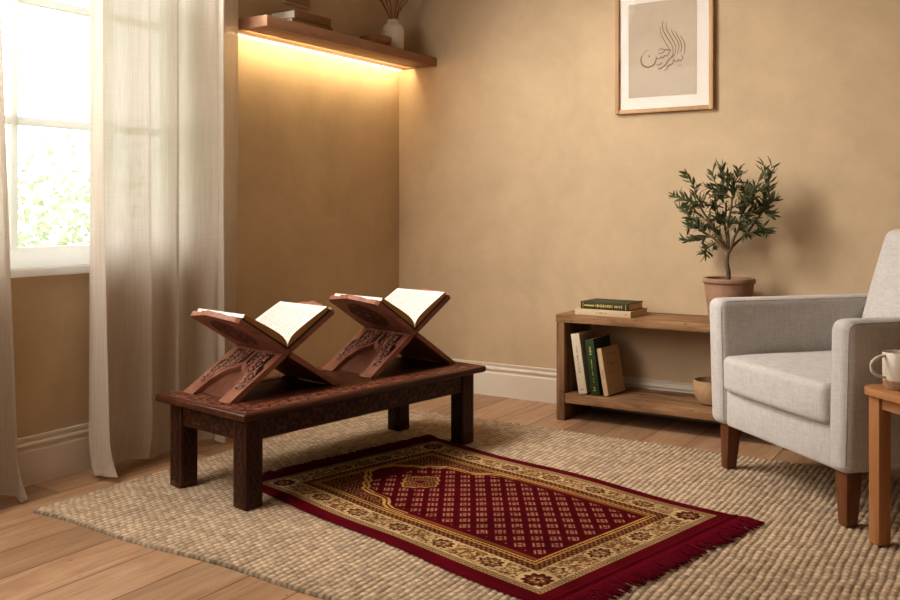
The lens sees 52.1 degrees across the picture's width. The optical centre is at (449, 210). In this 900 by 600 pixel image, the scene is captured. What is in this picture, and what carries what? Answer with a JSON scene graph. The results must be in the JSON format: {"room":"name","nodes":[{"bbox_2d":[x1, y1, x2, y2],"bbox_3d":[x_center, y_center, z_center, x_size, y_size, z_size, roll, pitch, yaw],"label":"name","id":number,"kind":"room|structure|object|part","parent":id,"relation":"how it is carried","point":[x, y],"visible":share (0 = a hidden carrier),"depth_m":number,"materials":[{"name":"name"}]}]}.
{"room":"home prayer room","nodes":[
{"label":"home prayer room","id":0,"kind":"room"},
{"bbox_2d":[11,0,398,437],"bbox_3d":[-1.990,-0.250,2.856,0.200,2.700,6.400,0,0,32],"label":"wall","id":1,"kind":"structure","parent":0,"point":[318,219],"depth_m":4.59,"materials":[{"name":"paint"}]},
{"bbox_2d":[5,0,89,277],"bbox_3d":[-1.619,-0.530,3.331,0.135,1.540,1.740,0,0,32],"label":"window","id":2,"kind":"structure","parent":1,"relation":"in","point":[33,261],"depth_m":3.39,"materials":[{"name":"white paint"}]},
{"bbox_3d":[-1.647,-0.545,3.348,0.070,1.510,1.680,0,0,32],"label":"frame","id":3,"kind":"part","parent":2,"relation":"part of","materials":[{"name":"white paint"}]},
{"bbox_3d":[-1.611,0.225,3.326,0.115,0.030,1.740,0,0,32],"label":"sill","id":4,"kind":"part","parent":2,"relation":"part of","materials":[{"name":"white paint"}]},
{"bbox_2d":[17,423,124,486],"bbox_3d":[-1.950,0.912,2.712,0.021,0.176,6.200,0,0,32],"label":"baseboard","id":5,"kind":"structure","parent":1,"relation":"attached to","point":[49,455],"depth_m":3.44,"materials":[{"name":"beige paint"}]},
{"bbox_2d":[283,0,310,9],"bbox_3d":[-0.762,-1.152,4.587,0.013,0.260,0.196,0,0,32],"label":"picture","id":6,"kind":"object","parent":1,"relation":"attached to","point":[306,4],"visible":1,"depth_m":4.60,"materials":[{"name":"paint"}]},
{"bbox_2d":[238,14,436,70],"bbox_3d":[-0.550,-0.837,4.689,0.262,0.056,1.360,0,0,32],"label":"floating shelf","id":7,"kind":"object","parent":1,"relation":"attached to","point":[267,28],"visible":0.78,"depth_m":4.51,"materials":[{"name":"brown wood"}]},
{"bbox_2d":[285,17,332,30],"bbox_3d":[-0.719,-0.884,4.450,0.153,0.037,0.290,0,0,32],"label":"book","id":8,"kind":"object","parent":7,"relation":"on","point":[291,18],"visible":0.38,"depth_m":4.39,"materials":[{"name":"brown paper"}]},
{"bbox_2d":[271,9,330,26],"bbox_3d":[-0.718,-0.923,4.447,0.153,0.040,0.260,0,0,32],"label":"book","id":9,"kind":"object","parent":8,"relation":"on","point":[294,13],"visible":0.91,"depth_m":4.36,"materials":[{"name":"brown paper"}]},
{"bbox_2d":[359,35,391,44],"bbox_3d":[-0.397,-0.893,4.894,0.172,0.056,0.172,0,0,32],"label":"wooden bowl","id":10,"kind":"object","parent":7,"relation":"on","point":[382,39],"visible":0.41,"depth_m":4.82,"materials":[{"name":"brown wood"}]},
{"bbox_2d":[382,19,403,48],"bbox_3d":[-0.313,-0.957,5.054,0.124,0.182,0.124,0,0,32],"label":"vase","id":11,"kind":"object","parent":7,"relation":"on","point":[393,29],"visible":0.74,"depth_m":5.01,"materials":[{"name":"white ceramic"}]},
{"bbox_2d":[378,0,407,18],"bbox_3d":[-0.320,-1.145,5.027,0.241,0.319,0.263,0,0,-42],"label":"dried stems","id":12,"kind":"object","parent":11,"relation":"in","point":[399,10],"visible":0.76,"depth_m":5.04,"materials":[{"name":"brown plant"}]},
{"bbox_2d":[0,394,899,599],"bbox_3d":[0.235,1.050,1.322,5.200,0.100,6.200,0,0,32],"label":"floor","id":13,"kind":"structure","parent":0,"point":[42,557],"depth_m":2.81,"materials":[{"name":"brown wood"}]},
{"bbox_2d":[32,409,899,599],"bbox_3d":[0.457,0.993,3.029,3.156,0.013,1.958,0,0,32],"label":"jute rug","id":14,"kind":"object","parent":13,"relation":"on","point":[801,551],"visible":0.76,"depth_m":2.91,"materials":[{"name":"beige wicker"}]},
{"bbox_2d":[155,354,485,509],"bbox_3d":[-0.454,0.822,3.621,0.528,0.330,1.261,0,0,41],"label":"table","id":15,"kind":"object","parent":14,"relation":"on","point":[280,403],"visible":0.85,"depth_m":3.31,"materials":[{"name":"brown wood"}]},
{"bbox_3d":[-0.961,0.836,3.320,0.070,0.302,0.070,0,0,41],"label":"leg","id":16,"kind":"part","parent":15,"relation":"part of","materials":[{"name":"brown wood"}]},
{"bbox_3d":[-0.675,0.836,3.075,0.070,0.302,0.070,0,0,41],"label":"leg","id":17,"kind":"part","parent":15,"relation":"part of","materials":[{"name":"brown wood"}]},
{"bbox_2d":[183,301,340,403],"bbox_3d":[-0.693,0.504,3.422,0.306,0.307,0.495,0,0,43],"label":"book stand","id":18,"kind":"object","parent":15,"relation":"on","point":[255,354],"visible":0.8,"depth_m":3.34,"materials":[{"name":"brown wood"}]},
{"bbox_3d":[-0.781,0.442,3.329,0.192,0.104,0.164,0,0,43],"label":"carved panel","id":19,"kind":"part","parent":18,"relation":"part of","materials":[{"name":"brown wood"}]},
{"bbox_2d":[198,301,329,347],"bbox_3d":[-0.693,0.427,3.422,0.302,0.136,0.392,0,0,43],"label":"open book","id":20,"kind":"object","parent":18,"relation":"on","point":[285,323],"visible":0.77,"depth_m":3.42,"materials":[{"name":"paper"}]},
{"bbox_2d":[322,287,455,377],"bbox_3d":[-0.253,0.497,3.903,0.306,0.320,0.498,0,0,43],"label":"book stand","id":21,"kind":"object","parent":15,"relation":"on","point":[384,335],"visible":0.78,"depth_m":3.82,"materials":[{"name":"brown wood"}]},
{"bbox_3d":[-0.340,0.431,3.811,0.192,0.108,0.162,0,0,43],"label":"carved panel","id":22,"kind":"part","parent":21,"relation":"part of","materials":[{"name":"brown wood"}]},
{"bbox_2d":[334,288,446,328],"bbox_3d":[-0.253,0.417,3.903,0.302,0.140,0.387,0,0,43],"label":"open book","id":23,"kind":"object","parent":21,"relation":"on","point":[413,307],"visible":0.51,"depth_m":3.91,"materials":[{"name":"paper"}]},
{"bbox_3d":[-0.233,0.836,4.167,0.070,0.302,0.070,0,0,41],"label":"leg","id":24,"kind":"part","parent":15,"relation":"part of","materials":[{"name":"brown wood"}]},
{"bbox_3d":[0.052,0.836,3.922,0.070,0.302,0.070,0,0,41],"label":"leg","id":25,"kind":"part","parent":15,"relation":"part of","materials":[{"name":"brown wood"}]},
{"bbox_2d":[263,435,764,599],"bbox_3d":[0.095,0.979,3.121,0.982,0.014,1.602,0,0,-44],"label":"rug","id":26,"kind":"object","parent":14,"relation":"on","point":[522,530],"visible":0.98,"depth_m":2.95,"materials":[{"name":"fabric"}]},
{"bbox_2d":[710,229,899,526],"bbox_3d":[1.508,0.529,3.300,0.855,0.914,0.814,0,0,-15],"label":"armchair","id":27,"kind":"object","parent":14,"relation":"on","point":[791,373],"visible":0.84,"depth_m":3.25,"materials":[{"name":"grey fabric"}]},
{"bbox_3d":[1.081,0.900,3.540,0.058,0.172,0.058,0,0,-15],"label":"leg","id":28,"kind":"part","parent":27,"relation":"part of","materials":[{"name":"brown wood"}]},
{"bbox_2d":[724,350,831,423],"bbox_3d":[1.401,0.607,3.272,0.632,0.150,0.596,0,0,-15],"label":"seat cushion","id":29,"kind":"object","parent":27,"relation":"on","point":[793,384],"depth_m":3.19,"materials":[{"name":"grey fabric"}]},
{"bbox_3d":[1.478,0.746,3.281,0.718,0.141,0.640,0,0,-15],"label":"seat","id":30,"kind":"part","parent":27,"relation":"part of","materials":[{"name":"grey fabric"}]},
{"bbox_3d":[1.387,0.577,3.636,0.778,0.483,0.101,0,0,-15],"label":"armrest","id":31,"kind":"part","parent":27,"relation":"part of","materials":[{"name":"grey fabric"}]},
{"bbox_3d":[1.255,0.900,2.897,0.058,0.172,0.058,0,0,-15],"label":"leg","id":32,"kind":"part","parent":27,"relation":"part of","materials":[{"name":"brown wood"}]},
{"bbox_3d":[1.571,0.577,2.958,0.778,0.483,0.120,0,0,-15],"label":"armrest","id":33,"kind":"part","parent":27,"relation":"part of","materials":[{"name":"grey fabric"}]},
{"bbox_3d":[1.774,0.386,3.373,0.305,0.628,0.616,0,0,-15],"label":"backrest","id":34,"kind":"part","parent":27,"relation":"part of","materials":[{"name":"grey fabric"}]},
{"bbox_2d":[864,384,899,545],"bbox_3d":[1.497,0.754,2.594,0.440,0.464,0.466,0,0,-15],"label":"side table","id":35,"kind":"object","parent":14,"relation":"on","point":[883,401],"visible":1,"depth_m":2.71,"materials":[{"name":"brown wood"}]},
{"bbox_3d":[1.275,0.766,2.730,0.044,0.442,0.044,0,0,-15],"label":"leg","id":36,"kind":"part","parent":35,"relation":"part of","materials":[{"name":"brown wood"}]},
{"bbox_2d":[869,350,899,390],"bbox_3d":[1.297,0.468,2.700,0.143,0.107,0.094,0,0,-8],"label":"mug","id":37,"kind":"object","parent":35,"relation":"on","point":[890,376],"visible":1,"depth_m":2.68,"materials":[{"name":"beige ceramic"}]},
{"bbox_3d":[1.253,0.456,2.694,0.053,0.073,0.010,0,0,-8],"label":"handle","id":38,"kind":"part","parent":37,"relation":"part of","materials":[{"name":"beige ceramic"}]},
{"bbox_2d":[556,310,786,449],"bbox_3d":[1.054,0.747,4.256,1.090,0.506,0.326,0,0,32],"label":"bookcase","id":39,"kind":"object","parent":13,"relation":"on","point":[570,403],"visible":0.5,"depth_m":4.31,"materials":[{"name":"brown wood"}]},
{"bbox_3d":[0.614,0.766,4.537,0.042,0.468,0.323,0,0,32],"label":"panel","id":40,"kind":"part","parent":39,"relation":"part of","materials":[{"name":"brown wood"}]},
{"bbox_2d":[571,329,594,393],"bbox_3d":[0.658,0.725,4.446,0.086,0.288,0.174,0,0,32],"label":"book","id":41,"kind":"object","parent":39,"relation":"on","point":[578,338],"visible":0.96,"depth_m":4.38,"materials":[{"name":"beige paper"}]},
{"bbox_2d":[585,335,609,394],"bbox_3d":[0.722,0.737,4.418,0.076,0.265,0.194,0,0,32],"label":"book","id":42,"kind":"object","parent":39,"relation":"on","point":[593,343],"visible":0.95,"depth_m":4.34,"materials":[{"name":"green paper"}]},
{"bbox_2d":[596,344,624,395],"bbox_3d":[0.768,0.758,4.391,0.066,0.223,0.169,0,0,38],"label":"book","id":43,"kind":"object","parent":39,"relation":"on","point":[609,360],"visible":1,"depth_m":4.36,"materials":[{"name":"beige paper"}]},
{"bbox_2d":[575,307,647,317],"bbox_3d":[0.771,0.479,4.398,0.285,0.030,0.204,0,0,34],"label":"book","id":44,"kind":"object","parent":39,"relation":"on","point":[579,311],"visible":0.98,"depth_m":4.32,"materials":[{"name":"beige paper"}]},
{"bbox_2d":[581,298,642,310],"bbox_3d":[0.772,0.447,4.389,0.245,0.034,0.174,0,0,34],"label":"book","id":45,"kind":"object","parent":44,"relation":"on","point":[597,303],"visible":1,"depth_m":4.33,"materials":[{"name":"green paper"}]},
{"bbox_3d":[1.055,0.893,4.258,1.002,0.046,0.321,0,0,32],"label":"shelf","id":46,"kind":"part","parent":39,"relation":"part of","materials":[{"name":"brown wood"}]},
{"bbox_2d":[693,377,711,405],"bbox_3d":[1.185,0.816,4.149,0.174,0.108,0.174,0,0,32],"label":"bowl","id":47,"kind":"object","parent":39,"relation":"on","point":[702,386],"visible":0.5,"depth_m":4.10,"materials":[{"name":"wood"}]},
{"bbox_2d":[668,156,782,319],"bbox_3d":[1.223,0.125,4.136,0.528,0.737,0.252,0,0,38],"label":"tree","id":48,"kind":"object","parent":39,"relation":"on","point":[728,285],"visible":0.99,"depth_m":4.09,"materials":[{"name":"green plant"}]},
{"bbox_3d":[1.250,0.397,4.125,0.231,0.194,0.231,0,0,32],"label":"pot","id":49,"kind":"part","parent":48,"relation":"part of","materials":[{"name":"ceramic"}]},
{"bbox_2d":[399,0,899,382],"bbox_3d":[1.952,-0.250,4.023,5.200,2.700,0.200,0,0,32],"label":"wall","id":50,"kind":"structure","parent":0,"point":[525,198],"depth_m":4.62,"materials":[{"name":"paint"}]},
{"bbox_2d":[451,358,719,423],"bbox_3d":[1.901,0.912,3.924,5.180,0.176,0.021,0,0,32],"label":"baseboard","id":51,"kind":"structure","parent":50,"relation":"attached to","point":[538,384],"depth_m":4.85,"materials":[{"name":"beige paint"}]},
{"bbox_2d":[615,0,713,114],"bbox_3d":[1.037,-0.798,4.470,0.490,0.634,0.028,0,0,32],"label":"framed picture","id":52,"kind":"object","parent":50,"relation":"attached to","point":[664,49],"visible":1,"depth_m":4.47,"materials":[{"name":"brown wood"}]},
{"bbox_2d":[629,0,696,97],"bbox_3d":[1.030,-0.790,4.473,0.341,0.464,0.001,0,0,32],"label":"art print","id":53,"kind":"object","parent":52,"relation":"attached to","point":[662,33],"depth_m":4.47,"materials":[{"name":"beige paper"}]},
{"bbox_3d":[0.235,-1.650,1.322,5.600,0.100,6.600,0,0,32],"label":"ceiling","id":54,"kind":"structure","parent":0,"visible":0},
{"bbox_2d":[0,0,27,502],"bbox_3d":[-1.705,-0.279,2.794,0.244,2.542,0.875,0,0,34],"label":"curtain","id":55,"kind":"object","parent":54,"relation":"hanging from","point":[11,484],"visible":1,"depth_m":3.14,"materials":[{"name":"fabric"}]},
{"bbox_2d":[89,0,237,476],"bbox_3d":[-1.143,-0.279,3.752,0.200,2.542,0.814,0,0,25],"label":"curtain","id":56,"kind":"object","parent":54,"relation":"hanging from","point":[163,74],"visible":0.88,"depth_m":3.71,"materials":[{"name":"fabric"}]},
{"label":"outside","id":57,"kind":"structure","parent":0,"visible":0},
{"bbox_3d":[-7.381,1.650,7.469,13.750,0.100,20.000,0,0,32],"label":"ground","id":58,"kind":"structure","parent":57,"visible":0},
{"bbox_2d":[18,133,89,246],"bbox_3d":[-2.744,0.536,6.364,1.912,2.135,1.948,0,0,32],"label":"shrub","id":59,"kind":"object","parent":58,"relation":"on","point":[64,238],"visible":0.09,"depth_m":6.20,"materials":[{"name":"green plant"}]}
]}

